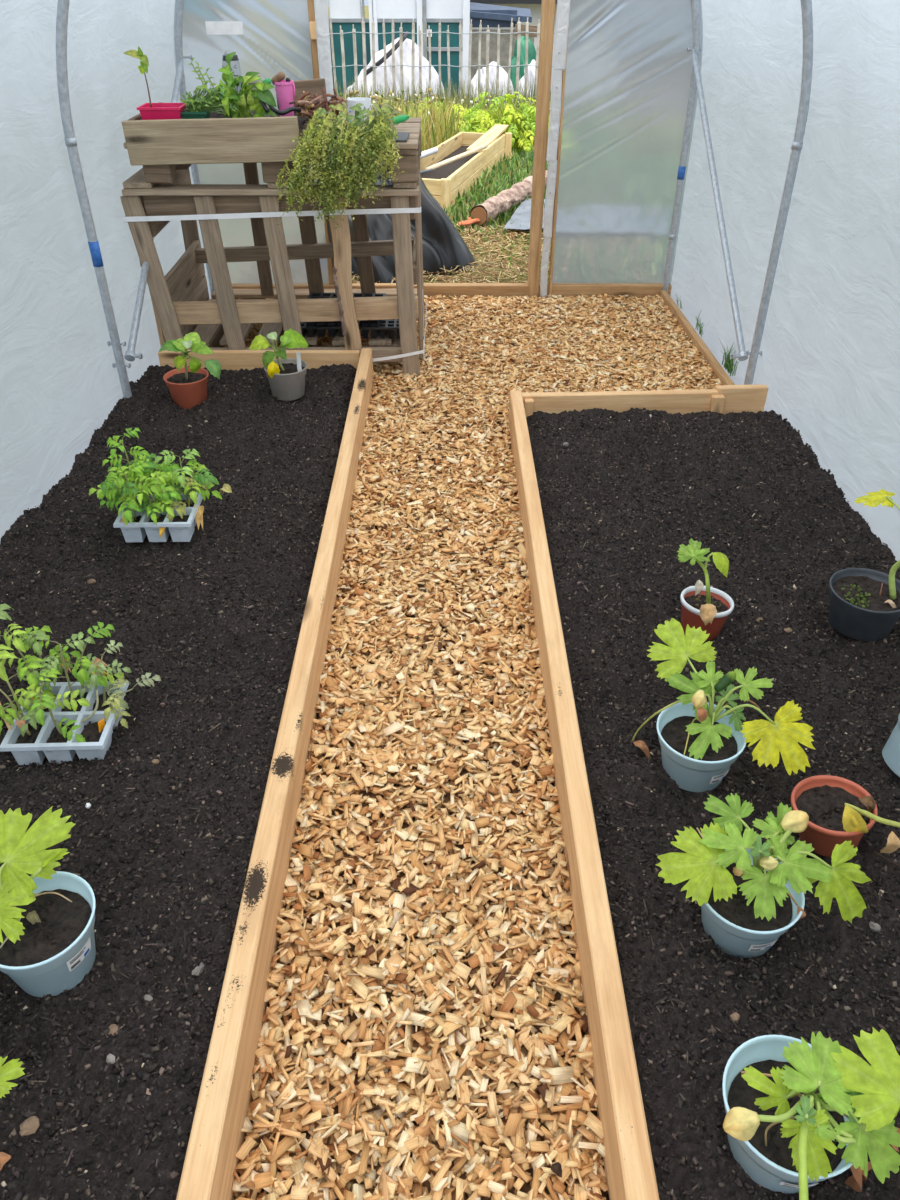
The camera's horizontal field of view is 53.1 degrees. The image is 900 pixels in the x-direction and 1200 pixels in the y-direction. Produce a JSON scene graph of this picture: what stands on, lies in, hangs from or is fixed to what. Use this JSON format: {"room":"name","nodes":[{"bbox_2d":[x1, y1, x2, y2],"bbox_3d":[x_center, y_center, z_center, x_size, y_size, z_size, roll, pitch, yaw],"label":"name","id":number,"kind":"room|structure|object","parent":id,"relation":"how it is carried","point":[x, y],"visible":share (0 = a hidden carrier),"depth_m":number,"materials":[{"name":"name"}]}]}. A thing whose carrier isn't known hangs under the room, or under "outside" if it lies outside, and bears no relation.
{"room":"greenhouse","nodes":[
{"label":"greenhouse","id":0,"kind":"room"},
{"bbox_2d":[0,0,210,540],"bbox_3d":[-1.325,-0.235,1.524,0.206,1.843,7.160,1,36,2],"label":"wall","id":1,"kind":"structure","parent":0,"point":[59,383],"depth_m":3.01,"materials":[{"name":"plastic"}]},
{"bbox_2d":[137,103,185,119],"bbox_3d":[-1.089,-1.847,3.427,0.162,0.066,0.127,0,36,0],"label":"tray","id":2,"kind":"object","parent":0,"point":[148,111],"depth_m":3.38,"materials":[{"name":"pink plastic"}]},
{"bbox_2d":[174,0,702,298],"bbox_3d":[-0.053,-2.489,4.269,2.496,2.128,0.035,0,36,0],"label":"wall","id":3,"kind":"structure","parent":0,"point":[629,63],"depth_m":4.38,"materials":[{"name":"plastic"}]},
{"bbox_2d":[205,21,243,34],"bbox_3d":[-1.039,-2.635,4.146,0.170,0.052,0.002,0,36,0],"label":"sticker","id":4,"kind":"object","parent":3,"relation":"attached to","point":[212,27],"visible":1,"depth_m":4.14,"materials":[{"name":"paper"}]},
{"bbox_2d":[232,283,671,299],"bbox_3d":[-0.043,-1.663,4.853,2.460,0.077,0.052,0,36,0],"label":"door sill","id":5,"kind":"structure","parent":3,"relation":"attached to","point":[430,289],"depth_m":4.83,"materials":[{"name":"brown wood"}]},
{"bbox_2d":[234,300,703,1199],"bbox_3d":[-0.004,0.459,2.025,3.000,0.001,7.130,0,36,0],"label":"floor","id":6,"kind":"structure","parent":0,"point":[526,1187],"depth_m":1.79,"materials":[{"name":"wood"}]},
{"bbox_2d":[0,363,356,1199],"bbox_3d":[-0.909,0.060,2.371,1.072,0.101,3.665,0,36,0],"label":"soil","id":7,"kind":"object","parent":6,"relation":"on","point":[81,1146],"visible":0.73,"depth_m":1.94,"materials":[{"name":"soil"}]},
{"bbox_2d":[0,1152,10,1169],"bbox_3d":[-0.652,0.814,1.303,0.026,0.015,0.027,0,36,0],"label":"dry leaf","id":8,"kind":"object","parent":7,"relation":"on","point":[4,1157],"visible":1,"depth_m":1.31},
{"bbox_2d":[0,1056,24,1097],"bbox_3d":[-0.750,0.704,1.283,0.279,0.221,0.184,-18,40,-23],"label":"potted courgette","id":9,"kind":"object","parent":7,"relation":"on","point":[11,1070],"visible":1,"depth_m":1.25,"materials":[{"name":"green plant"}]},
{"bbox_2d":[19,1116,39,1135],"bbox_3d":[-0.628,0.785,1.344,0.029,0.018,0.025,-11,38,-15],"label":"stone","id":10,"kind":"object","parent":7,"relation":"on","point":[30,1125],"visible":1,"depth_m":1.34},
{"bbox_2d":[0,806,95,996],"bbox_3d":[-0.691,0.512,1.515,0.234,0.253,0.220,25,43,30],"label":"potted courgette","id":11,"kind":"object","parent":7,"relation":"on","point":[47,917],"visible":1,"depth_m":1.50,"materials":[{"name":"blue plastic"}]},
{"bbox_2d":[0,871,95,996],"bbox_3d":[-0.682,0.578,1.525,0.185,0.134,0.185,0,36,0],"label":"pot","id":12,"kind":"object","parent":11,"relation":"on","point":[56,949],"depth_m":1.50,"materials":[{"name":"blue plastic"}]},
{"bbox_2d":[0,604,160,764],"bbox_3d":[-0.858,0.172,1.976,0.405,0.308,0.288,0,36,0],"label":"seedling tray","id":13,"kind":"object","parent":7,"relation":"on","point":[54,720],"visible":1,"depth_m":1.97,"materials":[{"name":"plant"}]},
{"bbox_2d":[89,428,231,541],"bbox_3d":[-0.851,-0.332,2.615,0.366,0.278,0.304,0,36,0],"label":"seedling tray","id":14,"kind":"object","parent":7,"relation":"on","point":[154,508],"visible":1,"depth_m":2.60,"materials":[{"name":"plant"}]},
{"bbox_2d":[0,365,355,1199],"bbox_3d":[-0.906,0.057,2.375,1.056,0.097,3.606,0,36,0],"label":"crumbs","id":15,"kind":"object","parent":7,"relation":"on","point":[160,948],"visible":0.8,"depth_m":2.10,"materials":[{"name":"soil"}]},
{"bbox_2d":[159,332,220,409],"bbox_3d":[-0.994,-0.870,3.407,0.189,0.305,0.251,-28,44,-33],"label":"potted plant","id":16,"kind":"object","parent":7,"relation":"on","point":[187,386],"visible":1,"depth_m":3.40,"materials":[{"name":"green plant"}]},
{"bbox_2d":[192,962,203,975],"bbox_3d":[-0.439,0.644,1.568,0.016,0.013,0.028,21,41,27],"label":"stone","id":17,"kind":"object","parent":7,"relation":"on","point":[197,971],"visible":1,"depth_m":1.56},
{"bbox_2d":[248,328,308,400],"bbox_3d":[-0.656,-0.912,3.455,0.226,0.268,0.176,0,36,0],"label":"potted plant","id":18,"kind":"object","parent":7,"relation":"on","point":[286,376],"visible":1,"depth_m":3.43,"materials":[{"name":"green plant"}]},
{"bbox_2d":[158,350,359,370],"bbox_3d":[-0.816,-1.003,3.889,0.858,0.152,0.032,0,36,0],"label":"board","id":19,"kind":"object","parent":6,"relation":"on","point":[228,359],"visible":0.3,"depth_m":3.85,"materials":[{"name":"brown wood"}]},
{"bbox_2d":[176,348,373,1199],"bbox_3d":[-0.356,0.182,2.265,0.048,0.167,4.045,0,36,0],"label":"board","id":20,"kind":"object","parent":6,"relation":"on","point":[216,1136],"visible":0.86,"depth_m":1.70,"materials":[{"name":"wood"}]},
{"bbox_2d":[307,0,334,284],"bbox_3d":[-0.599,-2.448,4.295,0.101,2.050,0.095,0,36,0],"label":"post","id":21,"kind":"object","parent":6,"relation":"on","point":[317,9],"visible":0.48,"depth_m":4.17,"materials":[{"name":"brown wood"}]},
{"bbox_2d":[56,0,812,398],"bbox_3d":[-0.013,-1.647,3.007,2.551,2.275,0.037,-3,36,-4],"label":"hoop","id":22,"kind":"object","parent":6,"relation":"on","point":[62,5],"visible":0.94,"depth_m":3.14,"materials":[{"name":"metal"}]},
{"bbox_2d":[175,0,701,298],"bbox_3d":[-0.056,-2.509,4.210,2.458,2.248,0.037,0,36,0],"label":"hoop","id":23,"kind":"object","parent":6,"relation":"on","point":[180,3],"visible":0.69,"depth_m":4.34,"materials":[{"name":"metal"}]},
{"bbox_2d":[124,59,182,360],"bbox_3d":[-1.227,-1.714,3.830,0.065,0.877,1.511,0,36,0],"label":"diagonal brace","id":24,"kind":"object","parent":23,"relation":"attached to","point":[130,355],"visible":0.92,"depth_m":3.59,"materials":[{"name":"metal"}]},
{"bbox_2d":[692,49,747,360],"bbox_3d":[1.169,-1.761,3.927,0.066,0.997,1.315,-1,36,-2],"label":"diagonal brace","id":25,"kind":"object","parent":23,"relation":"attached to","point":[741,356],"visible":0.97,"depth_m":3.89,"materials":[{"name":"metal"}]},
{"bbox_2d":[219,294,721,1199],"bbox_3d":[-0.017,-0.217,2.909,2.432,0.079,4.812,0,36,0],"label":"chips","id":26,"kind":"object","parent":6,"relation":"on","point":[550,339],"visible":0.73,"depth_m":1.91,"materials":[{"name":"wood"}]},
{"bbox_2d":[139,168,208,345],"bbox_3d":[-1.243,-1.516,4.051,0.089,0.732,0.701,0,36,0],"label":"pallet","id":27,"kind":"object","parent":26,"relation":"on","point":[186,280],"visible":0.38,"depth_m":4.11,"materials":[{"name":"brown wood"}]},
{"bbox_2d":[120,196,419,380],"bbox_3d":[-0.712,-1.298,3.756,1.160,0.790,0.073,0,36,0],"label":"pallet","id":28,"kind":"object","parent":26,"relation":"on","point":[287,310],"visible":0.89,"depth_m":3.71,"materials":[{"name":"brown wood"}]},
{"bbox_2d":[122,118,421,195],"bbox_3d":[-0.698,-1.827,3.693,1.150,0.187,0.626,0,36,0],"label":"wooden tabletop","id":29,"kind":"object","parent":28,"relation":"on","point":[144,181],"visible":0.42,"depth_m":3.49,"materials":[{"name":"brown wood"}]},
{"bbox_2d":[122,78,328,165],"bbox_3d":[-0.861,-1.899,3.560,0.708,0.233,0.538,0,36,0],"label":"trough","id":30,"kind":"object","parent":29,"relation":"on","point":[217,139],"visible":0.69,"depth_m":3.37,"materials":[{"name":"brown wood"}]},
{"bbox_2d":[124,46,185,119],"bbox_3d":[-1.103,-1.925,3.370,0.192,0.259,0.127,0,36,0],"label":"seedling tray","id":31,"kind":"object","parent":30,"relation":"on","point":[148,111],"visible":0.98,"depth_m":3.37,"materials":[{"name":"pink plastic"}]},
{"bbox_2d":[180,57,238,118],"bbox_3d":[-0.916,-1.914,3.389,0.236,0.223,0.104,0,36,0],"label":"herb pot","id":32,"kind":"object","parent":30,"relation":"on","point":[201,108],"visible":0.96,"depth_m":3.39,"materials":[{"name":"green plastic"}]},
{"bbox_2d":[222,50,241,91],"bbox_3d":[-0.864,-2.063,3.590,0.071,0.223,0.073,0,36,0],"label":"plastic bottle","id":33,"kind":"object","parent":30,"relation":"in","point":[235,64],"visible":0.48,"depth_m":3.54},
{"bbox_2d":[212,52,276,117],"bbox_3d":[-0.785,-1.915,3.407,0.256,0.272,0.132,0,36,0],"label":"plant","id":34,"kind":"object","parent":30,"relation":"in","point":[245,99],"visible":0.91,"depth_m":3.39,"materials":[{"name":"green plant"}]},
{"bbox_2d":[260,100,300,114],"bbox_3d":[-0.640,-1.868,3.395,0.152,0.066,0.045,0,36,0],"label":"hose","id":35,"kind":"object","parent":30,"relation":"on","point":[290,109],"visible":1,"depth_m":3.40,"materials":[{"name":"black plastic"}]},
{"bbox_2d":[274,80,294,116],"bbox_3d":[-0.645,-1.967,3.539,0.083,0.128,0.078,0,36,0],"label":"bucket","id":36,"kind":"object","parent":30,"relation":"in","point":[284,90],"visible":0.74,"depth_m":3.51,"materials":[{"name":"pink plastic"}]},
{"bbox_2d":[271,71,284,108],"bbox_3d":[-0.664,-1.987,3.507,0.057,0.129,0.030,9,37,12],"label":"trowel","id":37,"kind":"object","parent":36,"relation":"in","point":[280,76],"visible":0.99,"depth_m":3.48,"materials":[{"name":"brown wood"}]},
{"bbox_2d":[274,87,404,228],"bbox_3d":[-0.403,-1.695,3.455,0.503,0.456,0.447,4,36,5],"label":"trailing potted plant","id":38,"kind":"object","parent":29,"relation":"on","point":[354,141],"visible":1,"depth_m":3.33,"materials":[{"name":"green plant"}]},
{"bbox_2d":[347,97,372,125],"bbox_3d":[-0.356,-1.969,3.641,0.118,0.103,0.100,-13,38,-17],"label":"mug","id":39,"kind":"object","parent":29,"relation":"on","point":[366,102],"visible":0.36,"depth_m":3.60,"materials":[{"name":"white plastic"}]},
{"bbox_2d":[392,115,408,124],"bbox_3d":[-0.229,-1.907,3.579,0.153,0.033,0.034,-19,40,-24],"label":"pruning shears","id":40,"kind":"object","parent":29,"relation":"on","point":[401,118],"visible":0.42,"depth_m":3.58,"materials":[{"name":"green plastic"}]},
{"bbox_2d":[393,132,409,141],"bbox_3d":[-0.198,-1.783,3.467,0.081,0.011,0.157,0,36,0],"label":"tin","id":41,"kind":"object","parent":29,"relation":"on","point":[403,136],"depth_m":3.45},
{"bbox_2d":[123,207,420,221],"bbox_3d":[-0.704,-1.673,3.768,1.181,0.063,0.538,0,36,0],"label":"strap","id":42,"kind":"object","parent":28,"relation":"attached to","point":[387,210],"visible":0.69,"depth_m":3.55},
{"bbox_2d":[193,289,416,347],"bbox_3d":[-0.661,-1.311,4.253,1.020,0.114,0.680,0,36,0],"label":"pallet","id":43,"kind":"object","parent":26,"relation":"on","point":[213,335],"visible":0.27,"depth_m":4.09,"materials":[{"name":"brown wood"}]},
{"bbox_2d":[195,163,413,294],"bbox_3d":[-0.677,-1.775,4.179,1.052,0.725,0.055,0,36,0],"label":"pallet","id":44,"kind":"object","parent":43,"relation":"on","point":[311,251],"visible":0.37,"depth_m":4.25,"materials":[{"name":"brown wood"}]},
{"bbox_2d":[300,321,343,336],"bbox_3d":[-0.598,-1.271,4.097,0.295,0.051,0.324,0,36,0],"label":"tray","id":45,"kind":"object","parent":43,"relation":"on","point":[331,326],"visible":0.22,"depth_m":3.99,"materials":[{"name":"black plastic"}]},
{"bbox_2d":[307,292,386,321],"bbox_3d":[-0.478,-1.327,4.082,0.356,0.046,0.276,1,36,2],"label":"tray","id":46,"kind":"object","parent":45,"relation":"on","point":[313,295],"visible":0.1,"depth_m":4.17,"materials":[{"name":"black plastic"}]},
{"bbox_2d":[359,319,399,338],"bbox_3d":[-0.299,-1.250,4.064,0.206,0.056,0.276,0,36,0],"label":"tray","id":47,"kind":"object","parent":43,"relation":"on","point":[390,325],"visible":0.51,"depth_m":3.97,"materials":[{"name":"black plastic"}]},
{"bbox_2d":[410,169,424,358],"bbox_3d":[-0.143,-1.504,4.053,0.046,0.750,0.620,0,36,0],"label":"pallet","id":48,"kind":"object","parent":26,"relation":"on","point":[417,253],"visible":0.66,"depth_m":3.90,"materials":[{"name":"brown wood"}]},
{"bbox_2d":[373,309,426,361],"bbox_3d":[-0.227,-1.245,4.144,0.233,0.063,0.637,0,36,0],"label":"strap","id":49,"kind":"object","parent":48,"relation":"attached to","point":[421,351],"visible":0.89,"depth_m":3.89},
{"bbox_2d":[551,1162,561,1177],"bbox_3d":[0.163,0.873,1.379,0.018,0.011,0.018,0,36,0],"label":"dry leaf","id":50,"kind":"object","parent":26,"relation":"on","point":[556,1168],"visible":1,"depth_m":1.38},
{"bbox_2d":[524,398,533,416],"bbox_3d":[0.303,-0.710,3.484,0.036,0.138,0.032,0,36,0],"label":"block","id":51,"kind":"object","parent":6,"relation":"on","point":[528,403],"visible":0.47,"depth_m":3.45,"materials":[{"name":"brown wood"}]},
{"bbox_2d":[527,0,569,300],"bbox_3d":[0.481,-2.439,4.283,0.125,2.050,0.120,0,36,0],"label":"post","id":52,"kind":"object","parent":6,"relation":"on","point":[549,77],"visible":0.94,"depth_m":4.38,"materials":[{"name":"brown wood"}]},
{"bbox_2d":[508,390,658,1199],"bbox_3d":[0.262,0.312,2.086,0.048,0.167,3.600,0,36,0],"label":"board","id":53,"kind":"object","parent":6,"relation":"on","point":[628,1161],"visible":0.9,"depth_m":1.67,"materials":[{"name":"wood"}]},
{"bbox_2d":[522,389,717,414],"bbox_3d":[0.656,-0.745,3.518,0.761,0.142,0.038,-2,36,-2],"label":"board","id":54,"kind":"object","parent":6,"relation":"on","point":[698,400],"visible":0.45,"depth_m":3.48,"materials":[{"name":"brown wood"}]},
{"bbox_2d":[660,290,734,384],"bbox_3d":[1.169,-1.183,4.229,0.032,0.077,1.501,-1,36,-2],"label":"board","id":55,"kind":"object","parent":6,"relation":"on","point":[719,372],"visible":0.48,"depth_m":4.22,"materials":[{"name":"brown wood"}]},
{"bbox_2d":[526,407,899,1199],"bbox_3d":[0.835,0.204,2.185,1.110,0.104,3.185,0,36,0],"label":"soil","id":56,"kind":"object","parent":6,"relation":"on","point":[680,1119],"visible":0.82,"depth_m":2.09,"materials":[{"name":"soil"}]},
{"bbox_2d":[677,538,733,640],"bbox_3d":[0.634,-0.018,2.256,0.148,0.269,0.172,29,45,34],"label":"potted courgette","id":57,"kind":"object","parent":56,"relation":"on","point":[708,608],"visible":1,"depth_m":2.25,"materials":[{"name":"red plastic"}]},
{"bbox_2d":[681,590,729,640],"bbox_3d":[0.652,0.040,2.310,0.129,0.111,0.129,0,36,0],"label":"pot","id":58,"kind":"object","parent":57,"relation":"on","point":[691,603],"depth_m":2.29,"materials":[{"name":"red plastic"}]},
{"bbox_2d":[527,410,899,1199],"bbox_3d":[0.842,0.198,2.188,1.104,0.103,3.117,0,36,0],"label":"crumbs","id":59,"kind":"object","parent":56,"relation":"on","point":[890,961],"visible":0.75,"depth_m":2.18,"materials":[{"name":"soil"}]},
{"bbox_2d":[631,618,815,791],"bbox_3d":[0.543,0.256,1.883,0.236,0.275,0.400,-28,45,-33],"label":"potted courgette","id":60,"kind":"object","parent":56,"relation":"on","point":[699,740],"visible":1,"depth_m":1.86,"materials":[{"name":"plant"}]},
{"bbox_2d":[692,690,706,707],"bbox_3d":[0.500,0.199,1.806,0.030,0.030,0.033,0,36,0],"label":"flower","id":61,"kind":"object","parent":60,"relation":"on","point":[699,699],"depth_m":1.80,"materials":[{"name":"yellow plant"}]},
{"bbox_2d":[657,702,745,791],"bbox_3d":[0.523,0.320,1.909,0.184,0.122,0.184,0,36,0],"label":"pot","id":62,"kind":"object","parent":60,"relation":"on","point":[696,763],"depth_m":1.87,"materials":[{"name":"blue plastic"}]},
{"bbox_2d":[656,793,870,958],"bbox_3d":[0.543,0.491,1.582,0.374,0.259,0.201,0,36,0],"label":"potted courgette","id":63,"kind":"object","parent":56,"relation":"on","point":[748,896],"visible":1,"depth_m":1.54,"materials":[{"name":"plant"}]},
{"bbox_2d":[701,849,804,958],"bbox_3d":[0.526,0.552,1.614,0.184,0.122,0.184,0,36,0],"label":"pot","id":64,"kind":"object","parent":63,"relation":"on","point":[733,925],"depth_m":1.57,"materials":[{"name":"blue plastic"}]},
{"bbox_2d":[780,810,808,832],"bbox_3d":[0.594,0.381,1.547,0.039,0.040,0.039,29,45,33],"label":"flower","id":65,"kind":"object","parent":63,"relation":"on","point":[796,821],"depth_m":1.54,"materials":[{"name":"yellow plant"}]},
{"bbox_2d":[722,1028,899,1199],"bbox_3d":[0.497,0.718,1.259,0.303,0.244,0.221,-14,38,-18],"label":"potted courgette","id":66,"kind":"object","parent":56,"relation":"on","point":[800,1114],"visible":1,"depth_m":1.21,"materials":[{"name":"plant"}]},
{"bbox_2d":[723,1107,759,1140],"bbox_3d":[0.379,0.681,1.172,0.038,0.039,0.045,26,44,31],"label":"flower","id":67,"kind":"object","parent":66,"relation":"on","point":[741,1123],"depth_m":1.16,"materials":[{"name":"yellow plant"}]},
{"bbox_2d":[722,1035,852,1193],"bbox_3d":[0.479,0.754,1.295,0.193,0.134,0.193,0,36,0],"label":"pot","id":68,"kind":"object","parent":66,"relation":"on","point":[766,1157],"depth_m":1.27,"materials":[{"name":"blue plastic"}]},
{"bbox_2d":[791,775,899,866],"bbox_3d":[0.772,0.427,1.773,0.191,0.156,0.187,0,36,0],"label":"potted courgette","id":69,"kind":"object","parent":56,"relation":"on","point":[839,810],"visible":0.96,"depth_m":1.77,"materials":[{"name":"ceramic"}]},
{"bbox_2d":[795,782,870,856],"bbox_3d":[0.755,0.438,1.798,0.154,0.108,0.154,0,36,0],"label":"pot","id":70,"kind":"object","parent":69,"relation":"on","point":[823,802],"depth_m":1.78,"materials":[{"name":"plastic"}]},
{"bbox_2d":[829,489,899,640],"bbox_3d":[1.077,-0.088,2.299,0.207,0.319,0.273,0,36,0],"label":"potted courgette","id":71,"kind":"object","parent":56,"relation":"on","point":[864,602],"visible":1,"depth_m":2.29,"materials":[{"name":"grey plastic"}]},
{"bbox_2d":[829,568,899,640],"bbox_3d":[1.073,0.017,2.329,0.198,0.112,0.198,0,36,0],"label":"pot","id":72,"kind":"object","parent":71,"relation":"on","point":[863,608],"depth_m":2.30,"materials":[{"name":"grey plastic"}]},
{"bbox_2d":[869,922,881,932],"bbox_3d":[0.772,0.595,1.635,0.022,0.015,0.020,12,38,16],"label":"stone","id":73,"kind":"object","parent":56,"relation":"on","point":[874,927],"visible":1,"depth_m":1.63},
{"bbox_2d":[882,714,899,776],"bbox_3d":[1.029,0.283,1.859,0.193,0.292,0.252,0,36,0],"label":"potted courgette","id":74,"kind":"object","parent":56,"relation":"on","point":[890,752],"visible":1,"depth_m":1.92,"materials":[{"name":"blue plastic"}]},
{"bbox_2d":[709,394,724,413],"bbox_3d":[1.036,-0.732,3.515,0.052,0.138,0.032,0,36,0],"label":"block","id":75,"kind":"object","parent":6,"relation":"on","point":[717,401],"visible":0.51,"depth_m":3.48,"materials":[{"name":"brown wood"}]},
{"bbox_2d":[720,341,738,375],"bbox_3d":[1.214,-1.056,3.910,0.124,0.134,0.182,9,37,12],"label":"grass tuft","id":76,"kind":"object","parent":6,"relation":"on","point":[727,365],"visible":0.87,"depth_m":3.93,"materials":[{"name":"green plant"}]},
{"bbox_2d":[715,385,767,414],"bbox_3d":[1.136,-0.770,3.543,0.201,0.152,0.036,-3,36,-4],"label":"board","id":77,"kind":"object","parent":6,"relation":"on","point":[738,398],"visible":0.5,"depth_m":3.51,"materials":[{"name":"brown wood"}]},
{"bbox_2d":[670,0,899,560],"bbox_3d":[1.244,-0.239,1.530,0.204,1.843,7.161,-1,36,-2],"label":"wall","id":78,"kind":"structure","parent":0,"point":[829,362],"depth_m":3.11,"materials":[{"name":"plastic"}]},
{"label":"outside","id":79,"kind":"structure","parent":0,"visible":0},
{"bbox_2d":[328,6,549,282],"bbox_3d":[-0.034,-5.869,11.192,60.000,0.596,65.000,0,36,0],"label":"ground","id":80,"kind":"structure","parent":79,"point":[366,8],"depth_m":5.81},
{"bbox_2d":[347,37,444,103],"bbox_3d":[-0.857,-7.194,12.562,1.825,1.108,1.270,0,36,0],"label":"heap","id":81,"kind":"object","parent":80,"relation":"on","point":[407,44],"visible":0.38,"depth_m":12.25,"materials":[{"name":"fabric"}]},
{"bbox_2d":[366,31,409,75],"bbox_3d":[-0.801,-7.294,12.018,0.761,0.483,0.212,-25,43,-30],"label":"strap","id":82,"kind":"object","parent":81,"relation":"on","point":[389,53],"visible":0.71,"depth_m":11.95,"materials":[{"name":"fabric"}]},
{"bbox_2d":[327,0,469,99],"bbox_3d":[-0.959,-9.068,13.558,2.483,2.960,1.800,0,36,0],"label":"cabin","id":83,"kind":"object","parent":80,"relation":"on","point":[343,13],"visible":0.44,"depth_m":13.08,"materials":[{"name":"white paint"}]},
{"bbox_2d":[329,17,554,107],"bbox_3d":[-0.219,-6.791,11.751,4.426,1.375,0.040,0,36,0],"label":"fence","id":84,"kind":"object","parent":80,"relation":"on","point":[353,32],"visible":0.49,"depth_m":11.59,"materials":[{"name":"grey wood"}]},
{"bbox_2d":[334,74,550,114],"bbox_3d":[-0.229,-6.288,11.533,5.254,0.778,1.348,0,36,0],"label":"weeds","id":85,"kind":"object","parent":80,"relation":"on","point":[469,98],"visible":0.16,"depth_m":11.42,"materials":[{"name":"green plant"}]},
{"bbox_2d":[337,91,549,162],"bbox_3d":[-0.401,-4.790,9.183,7.625,1.129,6.540,0,36,0],"label":"meadow grass","id":86,"kind":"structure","parent":80,"relation":"on","point":[431,137],"depth_m":8.01,"materials":[{"name":"green plant"}]},
{"bbox_2d":[339,88,549,126],"bbox_3d":[-0.532,-4.878,9.063,5.029,0.861,5.220,0,36,0],"label":"flowers","id":87,"kind":"object","parent":80,"relation":"on","point":[375,96],"visible":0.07,"depth_m":8.28,"materials":[{"name":"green plant"}]},
{"bbox_2d":[352,219,550,282],"bbox_3d":[0.042,-2.135,5.549,2.588,0.108,1.571,0,36,0],"label":"straw","id":88,"kind":"object","parent":80,"relation":"on","point":[489,249],"visible":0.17,"depth_m":5.43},
{"bbox_2d":[348,164,476,282],"bbox_3d":[-0.410,-2.279,5.298,0.878,0.554,0.936,-23,42,-28],"label":"tarpaulin","id":89,"kind":"object","parent":88,"relation":"on","point":[442,244],"visible":0.22,"depth_m":5.13,"materials":[{"name":"plastic"}]},
{"bbox_2d":[458,217,491,225],"bbox_3d":[0.155,-2.554,6.048,0.235,0.044,0.152,-10,37,-14],"label":"shard","id":90,"kind":"object","parent":88,"relation":"on","point":[469,220],"visible":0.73,"depth_m":5.99},
{"bbox_2d":[410,97,494,131],"bbox_3d":[-0.032,-4.763,9.107,1.174,0.529,1.146,0,36,0],"label":"plant","id":91,"kind":"object","parent":80,"relation":"on","point":[455,106],"visible":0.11,"depth_m":8.87,"materials":[{"name":"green plant"}]},
{"bbox_2d":[420,132,511,211],"bbox_3d":[0.048,-3.553,7.382,0.495,0.255,2.288,9,37,12],"label":"raised bed","id":92,"kind":"object","parent":80,"relation":"on","point":[444,182],"visible":0.56,"depth_m":7.36,"materials":[{"name":"wood"}]},
{"bbox_2d":[420,147,437,158],"bbox_3d":[-0.226,-3.448,6.979,0.044,0.043,0.502,17,39,22],"label":"pole","id":93,"kind":"object","parent":92,"relation":"on","point":[434,150],"visible":0.47,"depth_m":7.04,"materials":[{"name":"white plastic"}]},
{"bbox_2d":[425,144,487,169],"bbox_3d":[0.063,-3.482,7.081,0.034,0.048,1.010,17,40,22],"label":"pole","id":94,"kind":"object","parent":92,"relation":"on","point":[477,149],"visible":0.88,"depth_m":7.05,"materials":[{"name":"brown wood"}]},
{"bbox_2d":[467,124,508,151],"bbox_3d":[0.340,-4.067,7.917,0.132,0.070,0.977,10,37,13],"label":"plank","id":95,"kind":"object","parent":92,"relation":"on","point":[493,133],"visible":0.8,"depth_m":7.91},
{"bbox_2d":[471,61,513,103],"bbox_3d":[0.605,-7.051,12.592,0.879,0.841,0.964,0,36,0],"label":"heap","id":96,"kind":"object","parent":80,"relation":"on","point":[503,76],"visible":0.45,"depth_m":12.30,"materials":[{"name":"fabric"}]},
{"bbox_2d":[443,148,547,238],"bbox_3d":[0.798,-3.366,7.273,1.938,0.235,3.614,0,36,0],"label":"grass","id":97,"kind":"structure","parent":80,"relation":"on","point":[526,159],"depth_m":6.93,"materials":[{"name":"green plant"}]},
{"bbox_2d":[503,198,544,229],"bbox_3d":[0.969,-2.669,6.196,1.252,0.035,0.850,0,36,0],"label":"sheet","id":98,"kind":"object","parent":97,"relation":"on","point":[524,218],"visible":0.1,"depth_m":6.07,"materials":[{"name":"plastic"}]},
{"bbox_2d":[470,170,547,224],"bbox_3d":[0.463,-2.912,6.483,0.139,0.140,1.324,15,39,19],"label":"log","id":99,"kind":"object","parent":98,"relation":"on","point":[506,199],"visible":0.76,"depth_m":6.23,"materials":[{"name":"brown wood"}]},
{"bbox_2d":[452,91,549,152],"bbox_3d":[0.596,-4.618,8.782,1.182,0.542,1.080,0,36,0],"label":"plant","id":100,"kind":"object","parent":80,"relation":"on","point":[523,120],"visible":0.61,"depth_m":8.65,"materials":[{"name":"green plant"}]},
{"bbox_2d":[470,2,533,79],"bbox_3d":[0.775,-8.406,14.078,0.992,1.538,0.950,0,36,0],"label":"shed","id":101,"kind":"object","parent":80,"relation":"on","point":[491,15],"visible":0.43,"depth_m":13.58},
{"bbox_2d":[458,220,550,280],"bbox_3d":[0.480,-2.209,5.622,2.275,0.059,1.370,0,36,0],"label":"grass","id":102,"kind":"structure","parent":80,"relation":"on","point":[523,248],"depth_m":5.59,"materials":[{"name":"green plant"}]},
{"bbox_2d":[461,0,556,73],"bbox_3d":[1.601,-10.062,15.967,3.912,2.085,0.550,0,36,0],"label":"house","id":103,"kind":"structure","parent":80,"relation":"on","point":[534,6],"depth_m":15.81,"materials":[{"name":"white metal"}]},
{"bbox_2d":[510,36,535,91],"bbox_3d":[1.069,-7.604,13.144,0.716,1.084,0.652,1,36,2],"label":"tarpaulin","id":104,"kind":"object","parent":80,"relation":"on","point":[531,49],"visible":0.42,"depth_m":12.89,"materials":[{"name":"plastic"}]},
{"bbox_2d":[518,59,550,105],"bbox_3d":[1.174,-7.086,12.635,0.721,0.846,1.011,0,36,0],"label":"heap","id":105,"kind":"object","parent":80,"relation":"on","point":[531,69],"visible":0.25,"depth_m":12.37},
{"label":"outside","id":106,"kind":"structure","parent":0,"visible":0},
{"bbox_2d":[515,24,536,36],"bbox_3d":[1.145,-8.143,12.879,0.438,0.164,0.042,0,36,0],"label":"plank","id":107,"kind":"object","parent":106,"point":[532,28],"visible":0.51,"depth_m":12.86,"materials":[{"name":"brown wood"}]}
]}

